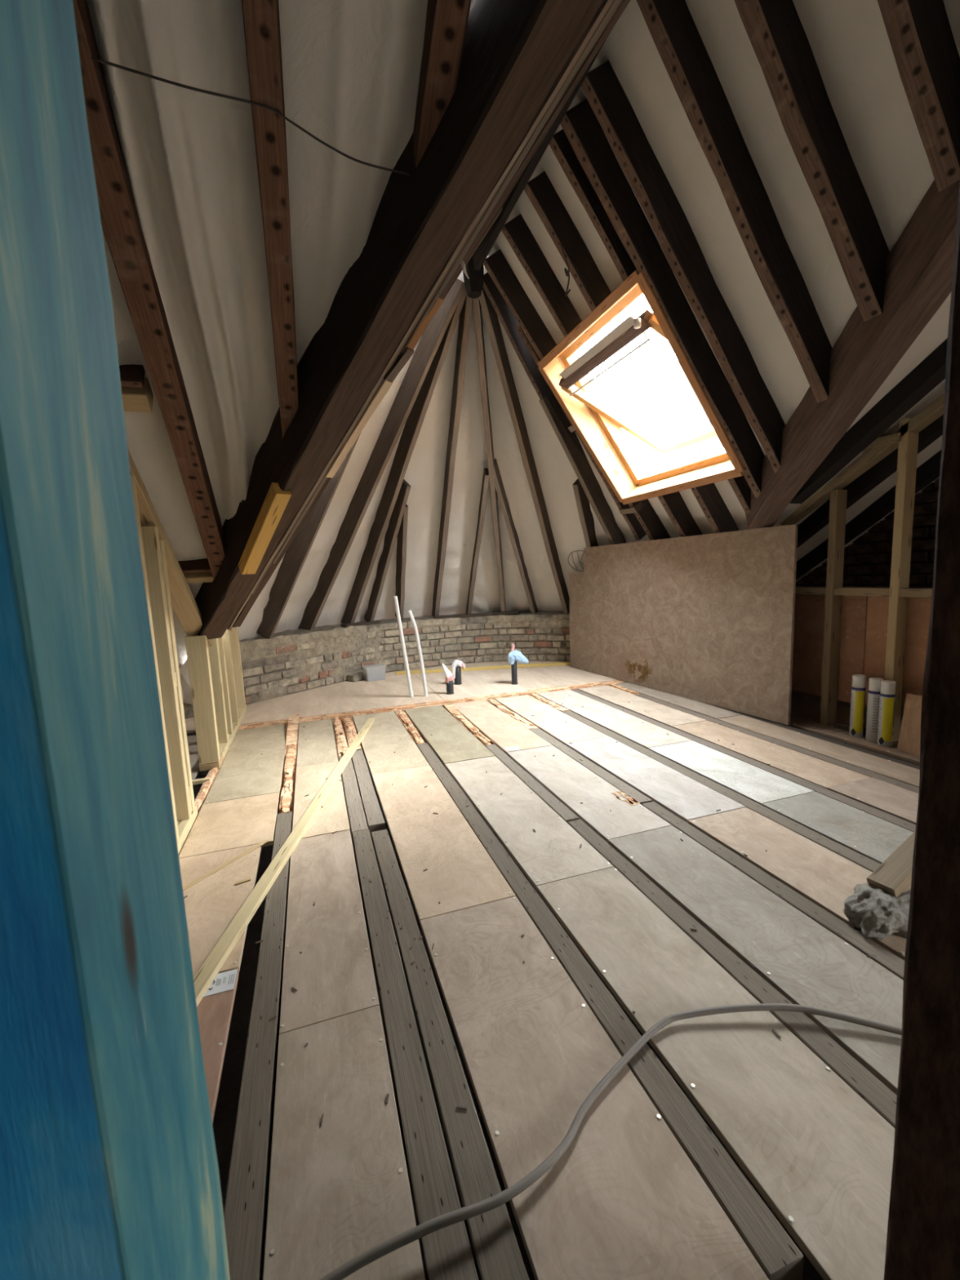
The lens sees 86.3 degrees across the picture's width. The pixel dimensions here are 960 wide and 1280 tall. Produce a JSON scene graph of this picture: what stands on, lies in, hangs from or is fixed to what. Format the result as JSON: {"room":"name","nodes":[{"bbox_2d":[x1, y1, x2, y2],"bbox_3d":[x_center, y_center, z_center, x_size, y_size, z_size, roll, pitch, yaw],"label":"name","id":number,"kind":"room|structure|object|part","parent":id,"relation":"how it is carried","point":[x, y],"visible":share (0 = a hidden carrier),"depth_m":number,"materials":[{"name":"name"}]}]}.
{"room":"building under construction","nodes":[
{"label":"building under construction","id":0,"kind":"room"},
{"bbox_2d":[182,610,803,719],"bbox_3d":[0.004,0.119,4.970,4.848,0.623,2.401,-2,7,3],"label":"wall","id":1,"kind":"structure","parent":0,"point":[289,662],"depth_m":5.50,"materials":[{"name":"brick"}]},
{"bbox_3d":[-1.243,-0.168,5.348,0.104,0.032,0.418,5,10,43],"label":"wall plate","id":2,"kind":"part","parent":1,"relation":"part of","materials":[{"name":"wood"}]},
{"bbox_3d":[-0.196,-0.278,5.869,0.661,0.031,0.104,-4,7,-13],"label":"wall plate","id":3,"kind":"part","parent":1,"relation":"part of","materials":[{"name":"wood"}]},
{"bbox_3d":[0.300,-0.316,5.931,0.311,0.030,0.101,-2,7,5],"label":"wall plate","id":4,"kind":"part","parent":1,"relation":"part of","materials":[{"name":"wood"}]},
{"bbox_2d":[72,0,959,712],"bbox_3d":[0.501,-0.737,1.674,6.700,3.991,9.598,-5,8,-18],"label":"ceiling","id":5,"kind":"structure","parent":0,"point":[762,165],"depth_m":2.06,"materials":[{"name":"grey fabric"}]},
{"bbox_2d":[91,56,410,175],"bbox_3d":[-0.460,-1.141,1.125,0.645,0.050,0.031,-6,8,-25],"label":"wire","id":6,"kind":"object","parent":5,"relation":"attached to","point":[98,60],"visible":1,"depth_m":1.09,"materials":[{"name":"grey"}]},
{"bbox_2d":[195,0,630,639],"bbox_3d":[-0.099,-1.158,1.348,4.168,2.553,0.254,5,10,44],"label":"beam","id":7,"kind":"structure","parent":5,"relation":"attached to","point":[522,61],"depth_m":1.36,"materials":[{"name":"brown wood"}]},
{"bbox_2d":[459,259,469,279],"bbox_3d":[-0.041,-1.007,1.389,0.026,0.044,0.014,-5,8,-18],"label":"scrap","id":8,"kind":"object","parent":7,"relation":"hanging from","point":[461,262],"visible":1,"depth_m":1.38,"materials":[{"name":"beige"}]},
{"bbox_2d":[558,241,570,297],"bbox_3d":[0.487,-2.198,2.994,0.088,0.356,0.030,-5,8,-18],"label":"wire hook","id":9,"kind":"object","parent":5,"relation":"hanging from","point":[566,272],"visible":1,"depth_m":3.00,"materials":[{"name":"grey metal"}]},
{"bbox_2d":[537,269,745,504],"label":"window","id":10,"kind":"structure","parent":5,"relation":"attached to","point":[723,464],"depth_m":3.67,"materials":[{"name":"brown wood"}]},
{"bbox_3d":[0.815,-1.605,4.041,0.731,1.006,0.055,-5,8,-18],"label":"trim","id":11,"kind":"part","parent":10,"relation":"part of","materials":[{"name":"brown wood"}]},
{"bbox_3d":[0.649,-2.003,3.290,0.045,0.053,1.224,-5,8,-18],"label":"trim","id":12,"kind":"part","parent":10,"relation":"part of","materials":[{"name":"brown wood"}]},
{"bbox_3d":[0.841,-2.112,3.342,0.121,0.109,1.134,-5,8,-18],"label":"frame","id":13,"kind":"part","parent":10,"relation":"part of","materials":[{"name":"brown wood"}]},
{"bbox_3d":[0.995,-1.742,4.037,0.752,0.985,0.060,-5,8,-18],"label":"frame","id":14,"kind":"part","parent":10,"relation":"part of","materials":[{"name":"brown wood"}]},
{"bbox_3d":[0.791,-1.863,3.354,0.089,0.080,1.030,-5,8,-18],"label":"rail","id":15,"kind":"part","parent":10,"relation":"part of","materials":[{"name":"brown wood"}]},
{"bbox_3d":[1.368,-1.074,3.637,0.045,0.053,1.224,-5,8,-18],"label":"trim","id":16,"kind":"part","parent":10,"relation":"part of","materials":[{"name":"brown wood"}]},
{"bbox_3d":[1.507,-1.251,3.663,0.121,0.109,1.134,-5,8,-18],"label":"frame","id":17,"kind":"part","parent":10,"relation":"part of","materials":[{"name":"brown wood"}]},
{"bbox_3d":[1.658,-1.492,3.687,0.073,0.069,1.030,-5,8,-18],"label":"rail","id":18,"kind":"part","parent":10,"relation":"part of","materials":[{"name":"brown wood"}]},
{"bbox_3d":[1.202,-1.473,2.887,0.731,1.006,0.055,-5,8,-18],"label":"trim","id":19,"kind":"part","parent":10,"relation":"part of","materials":[{"name":"brown wood"}]},
{"bbox_2d":[745,179,959,528],"bbox_3d":[1.604,-1.525,1.524,0.165,2.068,3.451,-2,7,5],"label":"beam","id":20,"kind":"structure","parent":5,"relation":"attached to","point":[919,266],"depth_m":2.14,"materials":[{"name":"brown wood"}]},
{"bbox_2d":[178,660,919,1279],"bbox_3d":[0.581,0.808,1.825,6.700,0.167,9.500,-5,8,-18],"label":"floor","id":21,"kind":"structure","parent":0,"point":[467,934],"depth_m":1.27,"materials":[{"name":"brown wood"}]},
{"bbox_2d":[0,0,230,1279],"bbox_3d":[-0.313,-0.255,0.165,0.271,2.750,0.142,-5,8,-18],"label":"post","id":22,"kind":"object","parent":21,"relation":"on","point":[109,1168],"visible":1,"depth_m":0.21,"materials":[{"name":"blue wood"}]},
{"bbox_2d":[127,448,247,853],"bbox_3d":[-1.365,-0.321,2.169,0.098,2.218,3.820,-5,8,-18],"label":"frame","id":23,"kind":"object","parent":21,"relation":"on","point":[215,665],"visible":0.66,"depth_m":2.19,"materials":[{"name":"beige wood"}]},
{"bbox_3d":[-1.260,-0.610,1.772,0.098,1.553,2.268,-5,8,-18],"label":"plate","id":24,"kind":"part","parent":23,"relation":"part of","materials":[{"name":"beige wood"}]},
{"bbox_3d":[-1.012,0.861,1.387,0.098,0.045,1.870,-5,8,-18],"label":"sole plate","id":25,"kind":"part","parent":23,"relation":"part of","materials":[{"name":"beige wood"}]},
{"bbox_3d":[-1.729,0.617,3.527,0.098,0.045,1.230,-5,8,-18],"label":"sole plate","id":26,"kind":"part","parent":23,"relation":"part of","materials":[{"name":"beige wood"}]},
{"bbox_3d":[-2.111,0.851,2.068,1.536,0.018,2.646,-5,8,-18],"label":"panel","id":27,"kind":"part","parent":21,"relation":"part of","materials":[{"name":"wood"}]},
{"bbox_2d":[191,777,210,785],"bbox_3d":[-1.513,0.736,2.624,0.235,0.020,0.025,-5,8,-18],"label":"timber offcut","id":28,"kind":"object","parent":21,"relation":"on","point":[197,781],"visible":0.35,"depth_m":2.64,"materials":[{"name":"beige wood"}]},
{"bbox_3d":[-0.591,0.956,0.755,0.291,0.018,1.188,-5,8,-18],"label":"panel","id":29,"kind":"part","parent":21,"relation":"part of","materials":[{"name":"brown wood"}]},
{"bbox_3d":[-0.888,0.855,1.643,0.291,0.018,0.681,-5,8,-18],"label":"panel","id":30,"kind":"part","parent":21,"relation":"part of","materials":[{"name":"brown wood"}]},
{"bbox_2d":[203,968,237,996],"bbox_3d":[-0.669,0.877,1.310,0.079,0.002,0.070,-5,8,-18],"label":"paper label","id":31,"kind":"object","parent":21,"relation":"on","point":[224,981],"visible":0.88,"depth_m":1.31,"materials":[{"name":"white paper"}]},
{"bbox_2d":[182,839,268,891],"bbox_3d":[-0.935,0.819,1.841,0.018,0.006,0.410,1,8,28],"label":"strip","id":32,"kind":"object","parent":21,"relation":"on","point":[230,861],"visible":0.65,"depth_m":1.85,"materials":[{"name":"beige wood"}]},
{"bbox_3d":[-1.055,0.789,2.208,0.334,0.018,0.496,-5,8,-18],"label":"panel","id":33,"kind":"part","parent":21,"relation":"part of","materials":[{"name":"brown wood"}]},
{"bbox_2d":[235,877,250,884],"bbox_3d":[-0.810,0.825,1.751,0.046,0.006,0.014,-7,9,-32],"label":"chip","id":34,"kind":"object","parent":21,"relation":"on","point":[248,879],"visible":1,"depth_m":1.75,"materials":[{"name":"beige wood"}]},
{"bbox_3d":[-1.335,0.694,3.042,0.334,0.018,1.266,-5,8,-18],"label":"panel","id":35,"kind":"part","parent":21,"relation":"part of","materials":[{"name":"brown wood"}]},
{"bbox_2d":[193,717,374,1006],"bbox_3d":[-0.739,0.742,2.317,0.046,0.020,2.752,-3,7,-1],"label":"batten","id":36,"kind":"object","parent":21,"relation":"on","point":[209,970],"visible":0.65,"depth_m":1.69,"materials":[{"name":"beige wood"}]},
{"bbox_3d":[-1.555,0.490,4.706,2.076,0.018,1.746,-5,8,-18],"label":"panel","id":37,"kind":"part","parent":21,"relation":"part of","materials":[{"name":"brown wood"}]},
{"bbox_3d":[-1.054,0.650,3.301,0.225,0.018,0.946,-5,8,-18],"label":"panel","id":38,"kind":"part","parent":21,"relation":"part of","materials":[{"name":"brown wood"}]},
{"bbox_3d":[-0.771,0.745,2.455,0.225,0.018,0.840,-5,8,-18],"label":"panel","id":39,"kind":"part","parent":21,"relation":"part of","materials":[{"name":"brown wood"}]},
{"bbox_3d":[-0.492,0.842,1.625,0.225,0.018,0.914,-5,8,-18],"label":"panel","id":40,"kind":"part","parent":21,"relation":"part of","materials":[{"name":"brown wood"}]},
{"bbox_3d":[-0.176,0.948,0.679,0.225,0.018,1.084,-5,8,-18],"label":"panel","id":41,"kind":"part","parent":21,"relation":"part of","materials":[{"name":"brown wood"}]},
{"bbox_2d":[346,671,364,682],"bbox_3d":[-1.230,0.372,5.190,0.107,0.072,0.203,3,9,37],"label":"brick","id":42,"kind":"object","parent":21,"relation":"on","point":[359,676],"visible":0.74,"depth_m":5.13,"materials":[{"name":"beige brick"}]},
{"bbox_2d":[361,663,386,681],"bbox_3d":[-1.064,0.328,5.165,0.220,0.143,0.142,-6,8,-28],"label":"plastic tub","id":43,"kind":"object","parent":21,"relation":"on","point":[372,672],"visible":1,"depth_m":5.11,"materials":[{"name":"white plastic"}]},
{"bbox_3d":[-1.066,0.267,5.157,0.220,0.019,0.142,-6,8,-28],"label":"lid","id":44,"kind":"part","parent":43,"relation":"part of","materials":[{"name":"white plastic"}]},
{"bbox_3d":[-0.612,0.632,3.299,0.309,0.018,1.226,-5,8,-18],"label":"panel","id":45,"kind":"part","parent":21,"relation":"part of","materials":[{"name":"brown wood"}]},
{"bbox_2d":[393,595,413,697],"bbox_3d":[-0.638,0.085,4.303,0.121,0.915,0.033,-4,7,-12],"label":"pipe","id":46,"kind":"object","parent":21,"relation":"on","point":[395,597],"visible":0.91,"depth_m":4.29,"materials":[{"name":"white plastic"}]},
{"bbox_2d":[407,610,427,696],"bbox_3d":[-0.521,0.141,4.318,0.136,0.791,0.032,-4,7,-13],"label":"pipe","id":47,"kind":"object","parent":21,"relation":"on","point":[413,621],"visible":0.92,"depth_m":4.30,"materials":[{"name":"white plastic"}]},
{"bbox_3d":[-0.225,0.762,2.145,0.309,0.018,1.214,-5,8,-18],"label":"panel","id":48,"kind":"part","parent":21,"relation":"part of","materials":[{"name":"brown wood"}]},
{"bbox_2d":[441,662,453,694],"bbox_3d":[-0.274,0.334,4.407,0.099,0.282,0.070,-5,8,-18],"label":"pipe","id":49,"kind":"object","parent":21,"relation":"on","point":[449,681],"visible":0.99,"depth_m":4.39,"materials":[{"name":"grey plastic"}]},
{"bbox_3d":[-0.248,0.601,3.411,0.292,0.018,1.237,-5,8,-18],"label":"panel","id":50,"kind":"part","parent":21,"relation":"part of","materials":[{"name":"brown wood"}]},
{"bbox_2d":[451,659,465,684],"bbox_3d":[-0.201,0.302,4.787,0.133,0.243,0.082,-3,7,-5],"label":"pipe","id":51,"kind":"object","parent":21,"relation":"on","point":[456,664],"visible":0.94,"depth_m":4.76,"materials":[{"name":"grey plastic"}]},
{"bbox_2d":[395,661,570,675],"bbox_3d":[0.066,0.300,5.480,1.912,0.028,0.050,-3,7,-5],"label":"yellow timber","id":52,"kind":"object","parent":21,"relation":"on","point":[468,668],"visible":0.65,"depth_m":5.46,"materials":[{"name":"yellow wood"}]},
{"bbox_3d":[0.098,0.571,3.535,0.289,0.018,1.216,-5,8,-18],"label":"panel","id":53,"kind":"part","parent":21,"relation":"part of","materials":[{"name":"brown wood"}]},
{"bbox_2d":[504,746,519,751],"bbox_3d":[0.186,0.630,2.967,0.083,0.001,0.061,-3,7,-3],"label":"paper label","id":54,"kind":"object","parent":21,"relation":"on","point":[507,748],"visible":1,"depth_m":2.96,"materials":[{"name":"white paper"}]},
{"bbox_3d":[0.530,0.317,5.385,2.316,0.018,1.746,-5,8,-18],"label":"panel","id":55,"kind":"part","parent":21,"relation":"part of","materials":[{"name":"brown wood"}]},
{"bbox_2d":[507,643,528,684],"bbox_3d":[0.349,0.219,4.683,0.202,0.390,0.079,-5,8,-18],"label":"pipe","id":56,"kind":"object","parent":21,"relation":"on","point":[514,656],"visible":0.98,"depth_m":4.66,"materials":[{"name":"grey plastic"}]},
{"bbox_3d":[0.135,0.733,2.269,0.292,0.018,1.179,-5,8,-18],"label":"panel","id":57,"kind":"part","parent":21,"relation":"part of","materials":[{"name":"brown wood"}]},
{"bbox_3d":[0.454,0.542,3.651,0.297,0.018,1.216,-5,8,-18],"label":"panel","id":58,"kind":"part","parent":21,"relation":"part of","materials":[{"name":"brown wood"}]},
{"bbox_3d":[0.455,0.694,2.467,0.289,0.018,1.041,-5,8,-18],"label":"panel","id":59,"kind":"part","parent":21,"relation":"part of","materials":[{"name":"brown wood"}]},
{"bbox_3d":[0.160,0.894,0.995,0.309,0.018,1.218,-5,8,-18],"label":"panel","id":60,"kind":"part","parent":21,"relation":"part of","materials":[{"name":"brown wood"}]},
{"bbox_2d":[319,1003,902,1279],"bbox_3d":[0.326,0.873,0.885,2.236,0.034,0.469,-4,7,-12],"label":"power cable","id":61,"kind":"object","parent":21,"relation":"on","point":[404,1238],"visible":0.98,"depth_m":0.89,"materials":[{"name":"grey plastic"}]},
{"bbox_3d":[0.860,0.525,3.642,0.304,0.018,1.486,-5,8,-18],"label":"panel","id":62,"kind":"part","parent":21,"relation":"part of","materials":[{"name":"brown wood"}]},
{"bbox_3d":[1.170,0.482,3.889,0.283,0.018,1.206,-5,8,-18],"label":"panel","id":63,"kind":"part","parent":21,"relation":"part of","materials":[{"name":"brown wood"}]},
{"bbox_3d":[0.810,0.662,2.588,0.297,0.018,1.032,-5,8,-18],"label":"panel","id":64,"kind":"part","parent":21,"relation":"part of","materials":[{"name":"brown wood"}]},
{"bbox_3d":[1.477,0.455,3.989,0.206,0.018,1.206,-5,8,-18],"label":"panel","id":65,"kind":"part","parent":21,"relation":"part of","materials":[{"name":"brown wood"}]},
{"bbox_2d":[568,524,798,724],"bbox_3d":[1.421,-0.200,4.222,0.024,1.225,2.435,-5,8,-23],"label":"sheet","id":66,"kind":"object","parent":21,"relation":"on","point":[708,619],"visible":1,"depth_m":3.77,"materials":[{"name":"brown wood"}]},
{"bbox_3d":[0.515,0.862,1.133,0.292,0.018,1.222,-5,8,-18],"label":"panel","id":67,"kind":"part","parent":21,"relation":"part of","materials":[{"name":"brown wood"}]},
{"bbox_3d":[1.216,0.648,2.579,0.304,0.018,0.762,-5,8,-18],"label":"panel","id":68,"kind":"part","parent":21,"relation":"part of","materials":[{"name":"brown wood"}]},
{"bbox_3d":[0.808,0.814,1.416,0.289,0.018,1.181,-5,8,-18],"label":"panel","id":69,"kind":"part","parent":21,"relation":"part of","materials":[{"name":"brown wood"}]},
{"bbox_3d":[1.525,0.604,2.829,0.283,0.018,1.036,-5,8,-18],"label":"panel","id":70,"kind":"part","parent":21,"relation":"part of","materials":[{"name":"brown wood"}]},
{"bbox_3d":[1.163,0.784,1.537,0.297,0.018,1.190,-5,8,-18],"label":"panel","id":71,"kind":"part","parent":21,"relation":"part of","materials":[{"name":"brown wood"}]},
{"bbox_3d":[1.864,0.589,2.834,0.206,0.018,1.236,-5,8,-18],"label":"panel","id":72,"kind":"part","parent":21,"relation":"part of","materials":[{"name":"brown wood"}]},
{"bbox_3d":[1.526,0.754,1.655,0.304,0.018,1.190,-5,8,-18],"label":"panel","id":73,"kind":"part","parent":21,"relation":"part of","materials":[{"name":"brown wood"}]},
{"bbox_3d":[2.061,0.443,3.908,0.646,0.018,1.726,-5,8,-18],"label":"panel","id":74,"kind":"part","parent":21,"relation":"part of","materials":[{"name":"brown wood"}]},
{"bbox_2d":[833,721,866,735],"bbox_3d":[2.216,0.527,3.001,0.050,0.030,0.255,-5,8,-18],"label":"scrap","id":75,"kind":"object","parent":21,"relation":"on","point":[841,725],"visible":0.35,"depth_m":3.06,"materials":[{"name":"brown wood"}]},
{"bbox_3d":[3.217,0.555,2.653,0.746,0.018,4.846,-5,8,-18],"label":"panel","id":76,"kind":"part","parent":21,"relation":"part of","materials":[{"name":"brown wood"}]},
{"bbox_2d":[848,674,866,737],"bbox_3d":[2.157,0.375,2.924,0.067,0.355,0.066,-5,8,-18],"label":"can","id":77,"kind":"object","parent":21,"relation":"on","point":[857,700],"visible":1,"depth_m":2.90,"materials":[{"name":"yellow metal"}]},
{"bbox_3d":[2.149,0.407,2.901,0.045,0.238,0.009,0,8,19],"label":"yellow panel","id":78,"kind":"part","parent":77,"relation":"part of","materials":[{"name":"yellow metal"}]},
{"bbox_2d":[777,393,944,742],"bbox_3d":[2.156,-0.493,2.961,0.114,2.068,2.122,-5,8,-18],"label":"frame","id":79,"kind":"object","parent":21,"relation":"on","point":[840,633],"visible":0.54,"depth_m":2.95,"materials":[{"name":"brown softwood timber"}]},
{"bbox_3d":[2.089,-0.005,3.458,0.012,0.680,0.996,-5,8,-18],"label":"plywood panel","id":80,"kind":"part","parent":79,"relation":"part of","materials":[{"name":"brown wood"}]},
{"bbox_3d":[2.125,-0.947,2.951,0.080,1.164,2.024,-5,8,-18],"label":"plate","id":81,"kind":"part","parent":79,"relation":"part of","materials":[{"name":"brown wood"}]},
{"bbox_3d":[2.405,0.103,2.515,0.012,0.680,0.996,-5,8,-18],"label":"plywood panel","id":82,"kind":"part","parent":79,"relation":"part of","materials":[{"name":"brown wood"}]},
{"bbox_3d":[1.879,0.722,1.773,0.283,0.018,1.196,-5,8,-18],"label":"panel","id":83,"kind":"part","parent":21,"relation":"part of","materials":[{"name":"brown wood"}]},
{"bbox_3d":[2.527,0.600,2.517,0.646,0.018,1.216,-5,8,-18],"label":"panel","id":84,"kind":"part","parent":21,"relation":"part of","materials":[{"name":"brown wood"}]},
{"bbox_2d":[865,677,883,742],"bbox_3d":[2.183,0.386,2.831,0.066,0.355,0.067,-5,8,-18],"label":"can","id":85,"kind":"object","parent":21,"relation":"on","point":[874,685],"visible":0.85,"depth_m":2.81,"materials":[{"name":"silver metal"}]},
{"bbox_2d":[843,831,915,939],"bbox_3d":[1.340,0.627,1.524,0.729,0.284,0.174,-6,8,-27],"label":"rubble","id":86,"kind":"object","parent":21,"relation":"on","point":[878,908],"visible":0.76,"depth_m":1.42,"materials":[{"name":"stone"}]},
{"bbox_2d":[877,680,896,746],"bbox_3d":[2.193,0.394,2.761,0.067,0.355,0.066,-5,8,-18],"label":"can","id":87,"kind":"object","parent":21,"relation":"on","point":[887,694],"visible":1,"depth_m":2.74,"materials":[{"name":"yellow metal"}]},
{"bbox_3d":[2.183,0.426,2.739,0.045,0.238,0.009,1,8,23],"label":"yellow panel","id":88,"kind":"part","parent":87,"relation":"part of","materials":[{"name":"yellow metal"}]},
{"bbox_2d":[897,693,922,755],"bbox_3d":[2.255,0.440,2.609,0.057,0.300,0.190,-5,8,-18],"label":"plywood offcut","id":89,"kind":"object","parent":21,"relation":"on","point":[908,741],"visible":0.46,"depth_m":2.65,"materials":[{"name":"brown wood"}]},
{"bbox_2d":[884,177,959,1279],"bbox_3d":[0.547,-0.287,0.453,0.164,2.670,0.144,-5,8,-18],"label":"post","id":90,"kind":"object","parent":21,"relation":"on","point":[923,1235],"visible":1,"depth_m":0.54,"materials":[{"name":"brown wood"}]},
{"bbox_2d":[676,360,939,587],"bbox_3d":[3.433,-1.122,1.818,0.050,3.700,8.100,-5,8,-18],"label":"wall","id":91,"kind":"structure","parent":0,"point":[867,563],"depth_m":3.72,"materials":[{"name":"brick"}]}
]}

